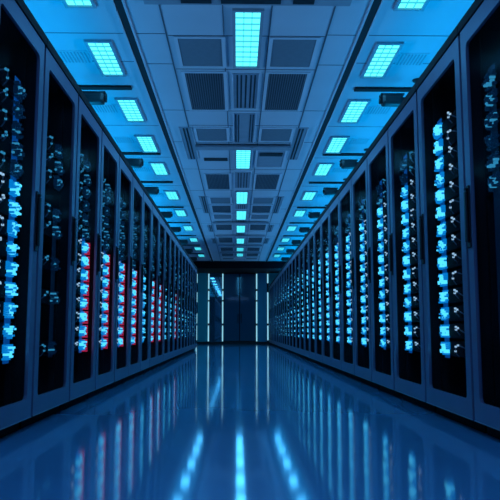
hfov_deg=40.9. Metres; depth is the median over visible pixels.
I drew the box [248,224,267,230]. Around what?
ceiling vent
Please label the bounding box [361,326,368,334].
server
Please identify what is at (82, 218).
server
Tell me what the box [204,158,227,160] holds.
ceiling vent
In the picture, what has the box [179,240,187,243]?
security camera
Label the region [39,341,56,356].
server
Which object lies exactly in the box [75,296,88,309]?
server
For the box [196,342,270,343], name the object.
baseboard
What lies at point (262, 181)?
ceiling vent
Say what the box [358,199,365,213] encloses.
server
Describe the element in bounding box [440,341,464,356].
server
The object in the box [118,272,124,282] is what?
server
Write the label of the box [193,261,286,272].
trim
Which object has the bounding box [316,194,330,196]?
ceiling vent
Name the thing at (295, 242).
security camera
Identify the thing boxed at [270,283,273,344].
tall cabinet
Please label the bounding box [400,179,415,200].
server
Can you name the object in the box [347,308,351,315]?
server
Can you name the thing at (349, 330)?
server
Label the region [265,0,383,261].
trim
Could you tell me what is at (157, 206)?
channel
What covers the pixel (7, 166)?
server
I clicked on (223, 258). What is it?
ceiling panel
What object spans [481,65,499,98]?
server
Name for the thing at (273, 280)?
tall cabinet
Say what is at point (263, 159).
ceiling vent
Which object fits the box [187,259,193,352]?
tall cabinet
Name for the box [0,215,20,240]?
server
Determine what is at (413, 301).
server
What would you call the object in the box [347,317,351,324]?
server
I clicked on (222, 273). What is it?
light strip
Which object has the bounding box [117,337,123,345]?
server
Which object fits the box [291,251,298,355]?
tall cabinet
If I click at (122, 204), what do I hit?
server
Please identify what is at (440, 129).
server
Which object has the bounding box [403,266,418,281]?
server
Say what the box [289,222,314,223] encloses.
channel
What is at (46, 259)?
server
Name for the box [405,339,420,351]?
server
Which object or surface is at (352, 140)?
ceiling vent
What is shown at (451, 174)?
server
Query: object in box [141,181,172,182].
channel
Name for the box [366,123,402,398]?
tall cabinet
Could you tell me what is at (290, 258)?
tall cabinet
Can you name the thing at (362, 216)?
server
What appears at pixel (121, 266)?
server
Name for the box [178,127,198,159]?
ceiling vent
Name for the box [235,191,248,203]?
recessed light
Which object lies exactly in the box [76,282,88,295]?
server
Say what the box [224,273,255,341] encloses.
door
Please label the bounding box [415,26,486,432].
tall cabinet
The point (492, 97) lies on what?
server
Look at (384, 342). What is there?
server
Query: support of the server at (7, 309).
in the tall cabinet at (23, 41)
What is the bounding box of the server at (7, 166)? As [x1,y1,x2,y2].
[0,151,23,183]
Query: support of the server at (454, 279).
in the tall cabinet at (449, 379)
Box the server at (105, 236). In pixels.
[102,228,109,240]
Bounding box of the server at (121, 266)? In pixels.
[119,262,124,272]
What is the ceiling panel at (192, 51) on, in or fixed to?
attached to the ceiling
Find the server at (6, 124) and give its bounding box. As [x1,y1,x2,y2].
[0,109,23,144]
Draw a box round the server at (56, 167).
[46,152,63,178]
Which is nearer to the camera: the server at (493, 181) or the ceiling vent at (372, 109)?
the server at (493, 181)
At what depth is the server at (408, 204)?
5.04 m
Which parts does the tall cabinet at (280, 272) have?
panel, door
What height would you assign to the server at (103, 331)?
0.094 m
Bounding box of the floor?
[0,344,499,499]
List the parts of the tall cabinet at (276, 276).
door, panel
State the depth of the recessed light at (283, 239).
18.32 m
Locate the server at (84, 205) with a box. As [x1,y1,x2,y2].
[78,196,90,214]
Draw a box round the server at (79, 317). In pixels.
[75,310,87,323]
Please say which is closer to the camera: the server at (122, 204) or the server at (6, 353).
the server at (6, 353)
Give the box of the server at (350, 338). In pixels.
[347,336,352,343]
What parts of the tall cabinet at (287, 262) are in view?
door, panel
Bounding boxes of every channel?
[79,85,131,89]
[122,152,160,154]
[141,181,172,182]
[157,206,183,207]
[283,235,304,236]
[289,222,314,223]
[297,207,325,208]
[309,182,343,183]
[323,153,364,155]
[354,87,411,91]
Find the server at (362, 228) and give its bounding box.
[359,220,366,233]
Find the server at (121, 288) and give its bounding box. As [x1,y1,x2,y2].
[118,283,124,293]
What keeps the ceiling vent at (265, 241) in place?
in the ceiling
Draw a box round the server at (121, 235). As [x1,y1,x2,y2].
[119,230,125,241]
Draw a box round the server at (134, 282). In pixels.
[132,279,136,287]
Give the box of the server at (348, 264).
[346,261,350,270]
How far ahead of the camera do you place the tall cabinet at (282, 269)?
18.31 m
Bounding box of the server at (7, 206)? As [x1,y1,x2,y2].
[0,194,21,221]
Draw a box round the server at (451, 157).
[434,144,457,175]
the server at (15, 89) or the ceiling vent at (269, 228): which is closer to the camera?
the server at (15, 89)
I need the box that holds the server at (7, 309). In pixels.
[0,301,17,318]
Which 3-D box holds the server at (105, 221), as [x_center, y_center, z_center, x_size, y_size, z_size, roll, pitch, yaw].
[-1.534,-0.255,5.768,0.599,0.090,0.608,0,-7,-1]
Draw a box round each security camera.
[83,91,106,104]
[126,158,143,167]
[145,187,158,194]
[161,212,172,217]
[171,227,180,231]
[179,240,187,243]
[286,249,294,252]
[291,234,305,244]
[299,221,315,232]
[308,205,326,218]
[323,178,346,194]
[340,148,367,168]
[379,78,418,106]
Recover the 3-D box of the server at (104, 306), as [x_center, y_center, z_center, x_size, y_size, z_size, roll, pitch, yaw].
[-1.534,0.477,5.681,0.599,0.094,0.608,0,-7,-1]
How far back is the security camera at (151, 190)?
10.86 m
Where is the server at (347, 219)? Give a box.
[345,214,350,225]
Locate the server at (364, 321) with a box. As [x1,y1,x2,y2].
[361,316,368,324]
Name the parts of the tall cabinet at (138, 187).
mounting rail, door, panel, panel, handle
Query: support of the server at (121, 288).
in the tall cabinet at (126, 172)
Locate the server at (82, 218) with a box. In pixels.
[78,210,88,227]
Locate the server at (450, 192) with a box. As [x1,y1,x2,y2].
[435,179,458,207]
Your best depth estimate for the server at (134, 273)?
7.47 m
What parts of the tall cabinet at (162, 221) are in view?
panel, door, handle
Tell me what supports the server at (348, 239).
in the tall cabinet at (345, 191)
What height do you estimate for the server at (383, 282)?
0.086 m
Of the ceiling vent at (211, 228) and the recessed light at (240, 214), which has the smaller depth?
the recessed light at (240, 214)
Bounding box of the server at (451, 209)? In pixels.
[435,197,459,223]
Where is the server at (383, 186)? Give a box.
[376,179,386,196]
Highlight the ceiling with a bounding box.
[23,0,474,260]
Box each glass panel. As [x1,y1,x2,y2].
[197,273,207,341]
[209,273,221,341]
[257,273,266,341]
[269,273,277,341]
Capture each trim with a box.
[44,5,428,260]
[111,0,213,261]
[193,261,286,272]
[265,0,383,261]
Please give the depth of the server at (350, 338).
7.55 m
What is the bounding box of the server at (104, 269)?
[101,264,109,276]
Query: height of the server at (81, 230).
0.086 m
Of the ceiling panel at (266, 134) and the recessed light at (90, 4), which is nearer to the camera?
the recessed light at (90, 4)
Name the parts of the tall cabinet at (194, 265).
panel, door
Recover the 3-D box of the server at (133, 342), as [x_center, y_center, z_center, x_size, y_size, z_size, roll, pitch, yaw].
[-1.564,0.982,7.252,0.599,0.094,0.608,0,-7,-1]
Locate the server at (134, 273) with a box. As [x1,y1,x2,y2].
[132,269,136,278]
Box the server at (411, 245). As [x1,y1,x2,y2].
[402,237,417,254]
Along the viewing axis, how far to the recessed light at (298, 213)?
14.18 m
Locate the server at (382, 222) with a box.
[377,215,387,230]
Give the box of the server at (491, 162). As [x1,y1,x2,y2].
[484,151,499,176]
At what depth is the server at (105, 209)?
5.91 m
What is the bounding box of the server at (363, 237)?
[360,230,366,243]
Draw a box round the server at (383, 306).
[379,301,389,311]
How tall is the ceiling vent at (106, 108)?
0.008 m
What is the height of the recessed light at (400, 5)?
0.022 m
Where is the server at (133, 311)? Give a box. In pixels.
[131,308,135,315]
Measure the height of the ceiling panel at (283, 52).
0.012 m
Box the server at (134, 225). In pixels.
[133,222,136,232]
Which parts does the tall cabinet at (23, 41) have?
mounting rail, panel, panel, handle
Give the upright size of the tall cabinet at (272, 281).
2.200 m
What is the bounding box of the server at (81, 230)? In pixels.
[78,225,89,241]
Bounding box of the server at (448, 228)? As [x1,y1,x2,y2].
[436,214,460,239]
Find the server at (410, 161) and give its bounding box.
[399,151,414,174]
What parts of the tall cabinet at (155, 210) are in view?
panel, door, panel, handle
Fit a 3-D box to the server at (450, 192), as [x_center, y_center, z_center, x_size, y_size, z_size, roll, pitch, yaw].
[1.466,-0.358,4.039,0.599,0.086,0.678,0,-7,-1]
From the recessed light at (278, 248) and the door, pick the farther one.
the door
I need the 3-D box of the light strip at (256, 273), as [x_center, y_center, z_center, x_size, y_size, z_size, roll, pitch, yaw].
[0.257,2.218,25.941,0.068,2.654,0.076,0,-7,-1]
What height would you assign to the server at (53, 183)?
0.090 m
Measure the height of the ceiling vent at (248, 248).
0.012 m
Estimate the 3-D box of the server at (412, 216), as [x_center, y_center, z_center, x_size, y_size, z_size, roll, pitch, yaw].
[1.449,-0.251,4.912,0.599,0.090,0.678,0,-7,-1]
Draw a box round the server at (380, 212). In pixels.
[377,203,386,219]
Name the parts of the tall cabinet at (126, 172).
mounting rail, door, panel, panel, handle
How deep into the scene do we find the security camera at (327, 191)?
10.92 m
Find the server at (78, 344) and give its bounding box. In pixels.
[74,339,87,351]
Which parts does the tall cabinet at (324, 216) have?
handle, panel, panel, door, mounting rail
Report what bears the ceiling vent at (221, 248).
in the ceiling
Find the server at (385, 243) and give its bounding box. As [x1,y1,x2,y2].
[378,240,387,253]
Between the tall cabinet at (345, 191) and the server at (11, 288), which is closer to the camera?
the server at (11, 288)
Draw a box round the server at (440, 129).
[433,110,456,144]
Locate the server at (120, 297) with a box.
[118,294,123,303]
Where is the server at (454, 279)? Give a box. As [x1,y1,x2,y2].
[438,268,462,287]
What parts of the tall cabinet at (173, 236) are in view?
panel, door, handle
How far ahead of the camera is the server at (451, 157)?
4.14 m
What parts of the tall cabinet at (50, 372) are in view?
panel, mounting rail, panel, handle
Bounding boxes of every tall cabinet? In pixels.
[0,0,46,437]
[19,38,79,428]
[59,88,102,410]
[87,124,119,397]
[107,150,133,388]
[122,172,143,381]
[135,187,152,376]
[144,201,159,371]
[153,212,165,367]
[159,221,170,365]
[165,229,175,362]
[170,236,179,360]
[175,242,182,357]
[178,247,185,356]
[182,252,188,354]
[185,256,190,353]
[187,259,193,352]
[190,264,195,350]
[192,267,197,350]
[269,285,271,343]
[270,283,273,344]
[271,281,274,345]
[273,280,276,345]
[274,277,277,346]
[276,276,279,347]
[277,273,281,347]
[279,270,283,348]
[281,267,285,349]
[283,263,288,350]
[286,260,291,352]
[288,256,294,353]
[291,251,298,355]
[295,247,302,356]
[298,240,307,358]
[303,233,312,360]
[308,226,318,363]
[313,216,326,366]
[320,205,335,370]
[328,191,346,375]
[338,174,360,380]
[350,152,378,388]
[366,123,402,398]
[387,84,435,412]
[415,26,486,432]
[457,0,499,439]
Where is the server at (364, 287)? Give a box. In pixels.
[360,284,367,293]
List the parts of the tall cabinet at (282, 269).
panel, door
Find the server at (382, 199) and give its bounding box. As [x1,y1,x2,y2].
[376,191,386,207]
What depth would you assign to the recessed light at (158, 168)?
10.25 m
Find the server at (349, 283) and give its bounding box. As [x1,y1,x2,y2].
[346,280,351,288]
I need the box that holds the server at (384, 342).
[380,338,390,347]
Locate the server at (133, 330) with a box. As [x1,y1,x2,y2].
[131,327,135,334]
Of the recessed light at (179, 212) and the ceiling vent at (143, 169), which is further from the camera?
the recessed light at (179, 212)
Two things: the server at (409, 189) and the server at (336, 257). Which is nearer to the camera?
the server at (409, 189)
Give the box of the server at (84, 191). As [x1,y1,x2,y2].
[79,182,90,200]
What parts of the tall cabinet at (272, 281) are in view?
door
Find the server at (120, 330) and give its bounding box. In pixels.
[117,326,123,335]
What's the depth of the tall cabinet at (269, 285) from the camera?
25.31 m
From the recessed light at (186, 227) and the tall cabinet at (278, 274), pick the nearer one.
the recessed light at (186, 227)
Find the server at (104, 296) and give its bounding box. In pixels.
[100,289,108,300]
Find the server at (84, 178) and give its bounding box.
[79,168,91,188]
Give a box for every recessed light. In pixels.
[61,0,96,8]
[83,39,126,76]
[114,97,146,121]
[134,135,159,152]
[148,162,169,175]
[163,190,180,199]
[173,209,187,216]
[182,225,193,230]
[188,237,198,241]
[232,8,263,68]
[234,150,252,169]
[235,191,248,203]
[235,210,246,219]
[236,225,245,232]
[236,238,244,243]
[236,247,243,251]
[276,247,285,250]
[280,238,290,241]
[286,225,297,230]
[292,210,306,216]
[301,191,317,200]
[312,163,333,175]
[323,136,349,153]
[338,99,370,123]
[360,42,403,78]
[393,0,429,10]
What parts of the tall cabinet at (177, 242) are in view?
panel, door, handle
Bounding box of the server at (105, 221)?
[102,215,108,229]
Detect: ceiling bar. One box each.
[195,145,290,150]
[213,222,268,223]
[216,235,264,236]
[218,245,261,245]
[220,252,259,253]
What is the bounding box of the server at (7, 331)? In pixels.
[0,323,15,339]
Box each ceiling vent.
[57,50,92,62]
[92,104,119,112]
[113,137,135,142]
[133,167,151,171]
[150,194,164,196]
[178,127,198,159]
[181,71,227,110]
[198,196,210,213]
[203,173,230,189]
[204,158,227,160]
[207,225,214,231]
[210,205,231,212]
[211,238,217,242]
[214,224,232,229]
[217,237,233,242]
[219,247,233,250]
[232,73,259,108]
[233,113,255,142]
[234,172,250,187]
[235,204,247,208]
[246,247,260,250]
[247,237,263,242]
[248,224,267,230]
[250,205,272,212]
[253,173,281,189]
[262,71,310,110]
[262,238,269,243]
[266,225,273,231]
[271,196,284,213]
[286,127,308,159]
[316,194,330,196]
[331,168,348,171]
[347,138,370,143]
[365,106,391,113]
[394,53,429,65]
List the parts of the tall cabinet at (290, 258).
door, panel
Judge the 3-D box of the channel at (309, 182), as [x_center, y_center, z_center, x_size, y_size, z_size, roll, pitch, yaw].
[1.470,-1.126,11.235,0.960,0.022,0.085,0,-7,-1]
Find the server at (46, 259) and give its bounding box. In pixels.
[42,254,60,272]
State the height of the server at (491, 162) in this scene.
0.090 m
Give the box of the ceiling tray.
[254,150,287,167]
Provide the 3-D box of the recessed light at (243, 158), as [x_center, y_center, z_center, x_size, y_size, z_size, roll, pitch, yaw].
[-0.099,-1.310,9.694,0.247,0.022,1.132,0,-7,-1]
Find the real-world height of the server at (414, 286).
0.086 m
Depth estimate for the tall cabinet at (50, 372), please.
4.40 m
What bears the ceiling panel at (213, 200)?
attached to the ceiling
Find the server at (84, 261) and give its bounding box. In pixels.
[77,253,89,268]
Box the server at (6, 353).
[0,343,14,360]
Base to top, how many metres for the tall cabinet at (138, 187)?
2.200 m
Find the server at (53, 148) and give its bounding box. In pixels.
[46,136,62,161]
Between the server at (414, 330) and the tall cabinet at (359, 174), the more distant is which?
the tall cabinet at (359, 174)
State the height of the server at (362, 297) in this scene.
0.086 m
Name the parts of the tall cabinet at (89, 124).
mounting rail, panel, panel, handle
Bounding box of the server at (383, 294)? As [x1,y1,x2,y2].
[379,288,388,299]
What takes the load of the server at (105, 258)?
in the tall cabinet at (110, 151)
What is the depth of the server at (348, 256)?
7.66 m
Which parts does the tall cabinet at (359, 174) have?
handle, panel, door, panel, mounting rail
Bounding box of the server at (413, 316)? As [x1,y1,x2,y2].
[404,310,419,322]
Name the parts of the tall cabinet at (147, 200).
panel, door, panel, handle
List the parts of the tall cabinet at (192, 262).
panel, door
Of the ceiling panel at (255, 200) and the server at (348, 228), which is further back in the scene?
the ceiling panel at (255, 200)
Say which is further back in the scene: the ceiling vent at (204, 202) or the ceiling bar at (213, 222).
the ceiling bar at (213, 222)
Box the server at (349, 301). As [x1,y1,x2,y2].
[346,299,351,306]
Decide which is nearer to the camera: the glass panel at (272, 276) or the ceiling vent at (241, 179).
the ceiling vent at (241, 179)
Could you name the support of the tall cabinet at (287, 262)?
on the floor
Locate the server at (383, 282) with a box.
[379,276,388,288]
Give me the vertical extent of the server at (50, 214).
0.090 m
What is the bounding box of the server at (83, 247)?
[77,239,89,254]
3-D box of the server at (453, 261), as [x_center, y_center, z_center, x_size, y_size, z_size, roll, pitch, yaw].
[1.466,0.059,3.989,0.599,0.086,0.678,0,-7,-1]
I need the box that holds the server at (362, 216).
[359,209,365,222]
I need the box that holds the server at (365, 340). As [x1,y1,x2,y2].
[361,337,368,345]
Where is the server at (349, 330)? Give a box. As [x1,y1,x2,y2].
[347,327,352,333]
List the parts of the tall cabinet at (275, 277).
panel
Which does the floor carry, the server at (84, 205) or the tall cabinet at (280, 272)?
the tall cabinet at (280, 272)
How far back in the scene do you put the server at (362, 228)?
6.81 m
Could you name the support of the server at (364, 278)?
in the tall cabinet at (359, 174)
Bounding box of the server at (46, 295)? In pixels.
[41,289,59,304]
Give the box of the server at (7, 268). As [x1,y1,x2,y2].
[0,259,18,279]
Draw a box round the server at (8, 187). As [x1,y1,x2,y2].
[0,172,21,202]
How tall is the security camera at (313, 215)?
0.270 m
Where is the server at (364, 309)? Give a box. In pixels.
[361,305,367,313]
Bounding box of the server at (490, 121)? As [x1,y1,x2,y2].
[483,108,499,137]
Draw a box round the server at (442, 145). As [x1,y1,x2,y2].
[433,126,456,160]
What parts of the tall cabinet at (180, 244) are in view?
panel, door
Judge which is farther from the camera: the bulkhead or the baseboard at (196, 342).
the baseboard at (196, 342)
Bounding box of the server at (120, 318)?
[117,316,123,324]
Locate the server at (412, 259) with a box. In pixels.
[402,251,417,267]
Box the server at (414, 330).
[404,325,419,336]
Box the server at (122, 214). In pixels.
[120,208,125,220]
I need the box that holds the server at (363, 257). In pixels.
[359,252,366,263]
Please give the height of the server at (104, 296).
0.094 m
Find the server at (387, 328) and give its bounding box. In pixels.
[380,326,389,335]
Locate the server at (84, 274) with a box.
[76,267,88,281]
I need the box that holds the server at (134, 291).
[132,289,136,297]
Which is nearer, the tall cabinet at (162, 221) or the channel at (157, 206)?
the tall cabinet at (162, 221)
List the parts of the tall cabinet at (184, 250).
panel, door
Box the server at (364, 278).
[360,273,367,283]
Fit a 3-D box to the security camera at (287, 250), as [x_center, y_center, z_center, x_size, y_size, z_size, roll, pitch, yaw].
[1.253,-0.042,19.268,0.432,0.270,0.110,0,-7,-1]
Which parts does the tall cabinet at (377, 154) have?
handle, panel, panel, mounting rail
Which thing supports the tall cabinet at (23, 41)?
on the floor
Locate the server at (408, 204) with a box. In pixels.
[401,194,415,214]
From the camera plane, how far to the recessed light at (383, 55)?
6.12 m
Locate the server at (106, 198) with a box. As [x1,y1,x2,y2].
[103,191,110,205]
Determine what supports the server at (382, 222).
in the tall cabinet at (377, 154)
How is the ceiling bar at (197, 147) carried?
attached to the ceiling
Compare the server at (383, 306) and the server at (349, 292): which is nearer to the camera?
the server at (383, 306)
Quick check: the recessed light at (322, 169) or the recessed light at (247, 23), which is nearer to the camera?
the recessed light at (247, 23)
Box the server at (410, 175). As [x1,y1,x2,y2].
[399,165,414,188]
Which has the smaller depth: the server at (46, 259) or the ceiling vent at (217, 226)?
the server at (46, 259)
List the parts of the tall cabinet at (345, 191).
handle, panel, panel, door, mounting rail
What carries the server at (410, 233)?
in the tall cabinet at (402, 126)
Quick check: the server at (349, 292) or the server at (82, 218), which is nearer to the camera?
the server at (82, 218)
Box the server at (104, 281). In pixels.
[100,277,109,288]
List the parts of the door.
rail, rail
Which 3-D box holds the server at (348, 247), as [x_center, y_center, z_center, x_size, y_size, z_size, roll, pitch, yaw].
[1.400,-0.044,7.546,0.599,0.086,0.678,0,-7,-1]
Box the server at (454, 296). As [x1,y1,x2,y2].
[438,287,463,304]
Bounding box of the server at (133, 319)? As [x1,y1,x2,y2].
[131,317,135,325]
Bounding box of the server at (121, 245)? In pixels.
[119,240,124,251]
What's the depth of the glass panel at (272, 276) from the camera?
26.07 m
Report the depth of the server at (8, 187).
3.44 m
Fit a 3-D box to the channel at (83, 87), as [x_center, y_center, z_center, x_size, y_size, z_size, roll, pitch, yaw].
[-1.687,-1.653,6.816,0.960,0.022,0.085,0,-7,-1]
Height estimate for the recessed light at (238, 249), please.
0.022 m
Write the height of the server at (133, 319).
0.094 m
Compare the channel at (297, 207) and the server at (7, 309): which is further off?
the channel at (297, 207)
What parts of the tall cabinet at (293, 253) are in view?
panel, door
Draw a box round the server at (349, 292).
[346,289,351,297]
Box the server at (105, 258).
[101,252,109,264]
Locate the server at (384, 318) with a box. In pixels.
[379,313,389,323]
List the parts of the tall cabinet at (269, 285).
door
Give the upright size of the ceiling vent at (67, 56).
0.008 m
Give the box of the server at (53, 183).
[45,169,63,194]
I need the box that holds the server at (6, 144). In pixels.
[0,131,24,164]
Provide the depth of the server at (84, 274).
5.02 m
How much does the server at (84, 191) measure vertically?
0.090 m
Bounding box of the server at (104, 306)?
[100,301,108,312]
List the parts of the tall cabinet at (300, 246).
handle, door, panel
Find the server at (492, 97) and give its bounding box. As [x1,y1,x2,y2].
[482,86,499,118]
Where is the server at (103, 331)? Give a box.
[99,326,107,336]
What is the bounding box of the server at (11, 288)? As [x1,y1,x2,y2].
[0,280,17,299]
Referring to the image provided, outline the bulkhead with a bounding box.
[143,0,351,5]
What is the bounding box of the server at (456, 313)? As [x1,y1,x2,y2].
[439,305,463,320]
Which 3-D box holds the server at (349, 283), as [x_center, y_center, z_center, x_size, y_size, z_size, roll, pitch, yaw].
[1.400,0.372,7.496,0.599,0.086,0.678,0,-7,-1]
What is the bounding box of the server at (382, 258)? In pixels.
[378,252,387,265]
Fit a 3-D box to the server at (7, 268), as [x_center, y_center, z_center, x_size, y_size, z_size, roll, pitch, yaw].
[-1.489,0.083,3.281,0.599,0.090,0.608,0,-7,-1]
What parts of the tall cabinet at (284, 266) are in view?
panel, door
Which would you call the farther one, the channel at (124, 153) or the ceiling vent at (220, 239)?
the ceiling vent at (220, 239)
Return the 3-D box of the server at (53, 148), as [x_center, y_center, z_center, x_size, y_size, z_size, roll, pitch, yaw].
[-1.504,-0.655,4.185,0.599,0.090,0.608,0,-7,-1]
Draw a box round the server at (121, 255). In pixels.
[119,251,124,261]
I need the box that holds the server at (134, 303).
[132,298,136,306]
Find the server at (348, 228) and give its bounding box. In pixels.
[345,223,350,235]
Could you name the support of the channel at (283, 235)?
attached to the ceiling
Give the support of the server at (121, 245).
in the tall cabinet at (126, 172)
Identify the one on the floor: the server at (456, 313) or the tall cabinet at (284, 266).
the tall cabinet at (284, 266)
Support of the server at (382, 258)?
in the tall cabinet at (377, 154)
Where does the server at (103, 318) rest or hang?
in the tall cabinet at (110, 151)
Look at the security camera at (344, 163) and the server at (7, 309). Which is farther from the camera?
the security camera at (344, 163)
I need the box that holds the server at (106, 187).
[103,179,111,194]
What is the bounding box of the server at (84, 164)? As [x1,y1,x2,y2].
[80,154,90,174]
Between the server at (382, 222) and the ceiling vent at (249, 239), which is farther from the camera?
the ceiling vent at (249, 239)
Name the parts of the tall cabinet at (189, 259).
panel, door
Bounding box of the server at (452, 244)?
[436,232,460,255]
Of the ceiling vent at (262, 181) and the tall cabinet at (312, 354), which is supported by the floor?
the tall cabinet at (312, 354)
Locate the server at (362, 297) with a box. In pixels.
[360,294,367,303]
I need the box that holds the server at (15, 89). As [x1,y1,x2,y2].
[0,67,26,107]
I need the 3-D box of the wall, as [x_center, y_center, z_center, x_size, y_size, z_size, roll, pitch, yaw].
[-0.432,2.140,26.067,5.100,2.990,0.120,0,-7,-1]
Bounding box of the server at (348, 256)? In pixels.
[346,251,350,261]
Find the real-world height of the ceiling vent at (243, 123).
0.014 m
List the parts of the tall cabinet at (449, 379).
handle, panel, mounting rail, panel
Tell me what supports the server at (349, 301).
in the tall cabinet at (345, 191)
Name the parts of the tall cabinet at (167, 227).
panel, door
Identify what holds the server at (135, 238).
in the tall cabinet at (138, 187)
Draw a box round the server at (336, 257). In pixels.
[334,251,338,260]
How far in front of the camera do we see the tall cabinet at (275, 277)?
21.86 m
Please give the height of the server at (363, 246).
0.086 m
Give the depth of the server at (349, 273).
7.65 m
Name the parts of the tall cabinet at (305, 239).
door, panel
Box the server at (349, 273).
[346,270,351,279]
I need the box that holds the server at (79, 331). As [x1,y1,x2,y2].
[75,325,87,337]
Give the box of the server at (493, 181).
[485,171,499,196]
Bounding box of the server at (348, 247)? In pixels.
[346,242,350,252]
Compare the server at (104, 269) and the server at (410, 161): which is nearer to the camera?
the server at (410, 161)
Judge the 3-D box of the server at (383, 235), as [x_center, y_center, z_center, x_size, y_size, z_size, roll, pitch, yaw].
[1.433,-0.149,5.786,0.599,0.086,0.678,0,-7,-1]
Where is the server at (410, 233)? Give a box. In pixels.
[402,222,416,240]
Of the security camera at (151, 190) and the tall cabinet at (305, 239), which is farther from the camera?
the tall cabinet at (305, 239)
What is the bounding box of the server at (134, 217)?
[133,214,137,222]
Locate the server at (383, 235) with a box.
[378,227,387,242]
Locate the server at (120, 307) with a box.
[118,305,123,314]
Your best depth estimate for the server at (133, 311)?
7.42 m
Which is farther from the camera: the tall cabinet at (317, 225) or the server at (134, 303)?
the tall cabinet at (317, 225)
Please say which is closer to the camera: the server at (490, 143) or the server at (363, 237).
the server at (490, 143)
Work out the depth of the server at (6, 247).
3.41 m
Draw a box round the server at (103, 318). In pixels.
[99,313,108,324]
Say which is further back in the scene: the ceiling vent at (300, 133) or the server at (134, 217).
the ceiling vent at (300, 133)
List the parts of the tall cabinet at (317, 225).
panel, panel, door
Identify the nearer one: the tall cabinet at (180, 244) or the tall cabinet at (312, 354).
the tall cabinet at (312, 354)
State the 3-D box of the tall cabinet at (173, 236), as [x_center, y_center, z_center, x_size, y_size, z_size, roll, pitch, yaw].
[-1.806,0.780,11.351,1.021,2.200,0.800,0,-7,-1]
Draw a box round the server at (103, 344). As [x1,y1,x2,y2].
[99,338,107,348]
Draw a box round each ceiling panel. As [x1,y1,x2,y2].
[173,36,225,67]
[193,127,228,141]
[208,197,231,203]
[212,214,232,218]
[222,257,233,259]
[250,214,269,218]
[251,197,274,203]
[258,127,294,141]
[266,37,320,68]
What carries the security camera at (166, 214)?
attached to the ceiling
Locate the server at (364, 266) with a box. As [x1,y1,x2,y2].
[360,262,366,273]
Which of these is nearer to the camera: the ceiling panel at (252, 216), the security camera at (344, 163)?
the security camera at (344, 163)
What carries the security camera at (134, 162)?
attached to the ceiling
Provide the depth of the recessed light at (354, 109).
7.54 m
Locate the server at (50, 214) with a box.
[44,203,60,225]
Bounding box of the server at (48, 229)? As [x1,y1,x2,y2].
[43,220,61,240]
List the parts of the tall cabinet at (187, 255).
panel, door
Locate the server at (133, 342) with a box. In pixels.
[131,336,135,344]
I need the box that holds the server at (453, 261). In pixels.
[437,250,461,271]
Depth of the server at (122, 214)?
6.73 m
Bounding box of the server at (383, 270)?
[378,264,388,276]
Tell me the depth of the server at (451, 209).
4.10 m
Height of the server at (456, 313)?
0.086 m
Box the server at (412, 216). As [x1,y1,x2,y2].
[401,208,416,227]
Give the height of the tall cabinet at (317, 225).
2.200 m
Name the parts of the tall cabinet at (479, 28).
handle, panel, panel, mounting rail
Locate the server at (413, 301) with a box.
[403,295,418,308]
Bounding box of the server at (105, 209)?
[102,203,110,218]
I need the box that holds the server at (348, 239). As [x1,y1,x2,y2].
[346,233,350,243]
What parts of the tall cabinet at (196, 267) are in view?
panel, door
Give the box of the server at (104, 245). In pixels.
[101,240,109,252]
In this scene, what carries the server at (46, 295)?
in the tall cabinet at (50, 372)
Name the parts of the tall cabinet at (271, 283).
panel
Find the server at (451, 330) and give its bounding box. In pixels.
[439,323,464,338]
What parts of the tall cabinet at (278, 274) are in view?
door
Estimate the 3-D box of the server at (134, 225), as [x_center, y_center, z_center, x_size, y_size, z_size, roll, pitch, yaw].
[-1.564,-0.271,7.401,0.599,0.090,0.608,0,-7,-1]
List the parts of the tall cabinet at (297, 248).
panel, door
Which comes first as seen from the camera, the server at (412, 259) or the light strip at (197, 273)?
the server at (412, 259)
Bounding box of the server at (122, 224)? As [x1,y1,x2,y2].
[120,219,124,231]
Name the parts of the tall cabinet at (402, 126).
handle, panel, mounting rail, panel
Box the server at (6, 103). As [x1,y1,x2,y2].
[0,88,25,126]
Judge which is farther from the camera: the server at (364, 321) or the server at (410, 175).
the server at (364, 321)
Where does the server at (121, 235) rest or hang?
in the tall cabinet at (126, 172)
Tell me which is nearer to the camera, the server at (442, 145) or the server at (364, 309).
the server at (442, 145)
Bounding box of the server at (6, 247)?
[0,237,19,259]
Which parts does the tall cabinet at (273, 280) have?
door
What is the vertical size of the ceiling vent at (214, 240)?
0.014 m
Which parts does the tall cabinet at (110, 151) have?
mounting rail, panel, door, panel, handle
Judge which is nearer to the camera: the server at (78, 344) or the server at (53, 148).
the server at (53, 148)
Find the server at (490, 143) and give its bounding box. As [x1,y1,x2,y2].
[484,129,499,157]
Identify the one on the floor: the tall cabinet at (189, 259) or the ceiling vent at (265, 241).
the tall cabinet at (189, 259)
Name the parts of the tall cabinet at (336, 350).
handle, panel, panel, door, mounting rail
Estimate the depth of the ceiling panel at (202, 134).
8.47 m
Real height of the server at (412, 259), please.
0.086 m
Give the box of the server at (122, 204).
[120,197,125,210]
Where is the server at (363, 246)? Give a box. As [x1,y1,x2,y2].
[360,241,366,253]
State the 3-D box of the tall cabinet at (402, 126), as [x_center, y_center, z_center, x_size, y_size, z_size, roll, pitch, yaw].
[1.615,0.008,4.885,1.021,2.200,0.870,0,-7,-1]
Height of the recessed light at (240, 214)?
0.022 m
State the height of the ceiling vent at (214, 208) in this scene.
0.012 m
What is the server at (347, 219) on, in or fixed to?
in the tall cabinet at (345, 191)
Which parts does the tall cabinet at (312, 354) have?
door, panel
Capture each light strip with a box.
[196,273,197,341]
[207,273,209,341]
[222,273,223,341]
[256,273,257,341]
[267,273,268,341]
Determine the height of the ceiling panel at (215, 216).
0.012 m
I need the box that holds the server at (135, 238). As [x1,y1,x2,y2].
[133,231,137,241]
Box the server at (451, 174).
[434,161,458,191]
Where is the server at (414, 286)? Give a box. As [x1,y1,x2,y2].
[403,280,418,294]
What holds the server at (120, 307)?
in the tall cabinet at (126, 172)
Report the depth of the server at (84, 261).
5.03 m
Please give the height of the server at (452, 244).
0.086 m
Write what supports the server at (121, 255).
in the tall cabinet at (126, 172)

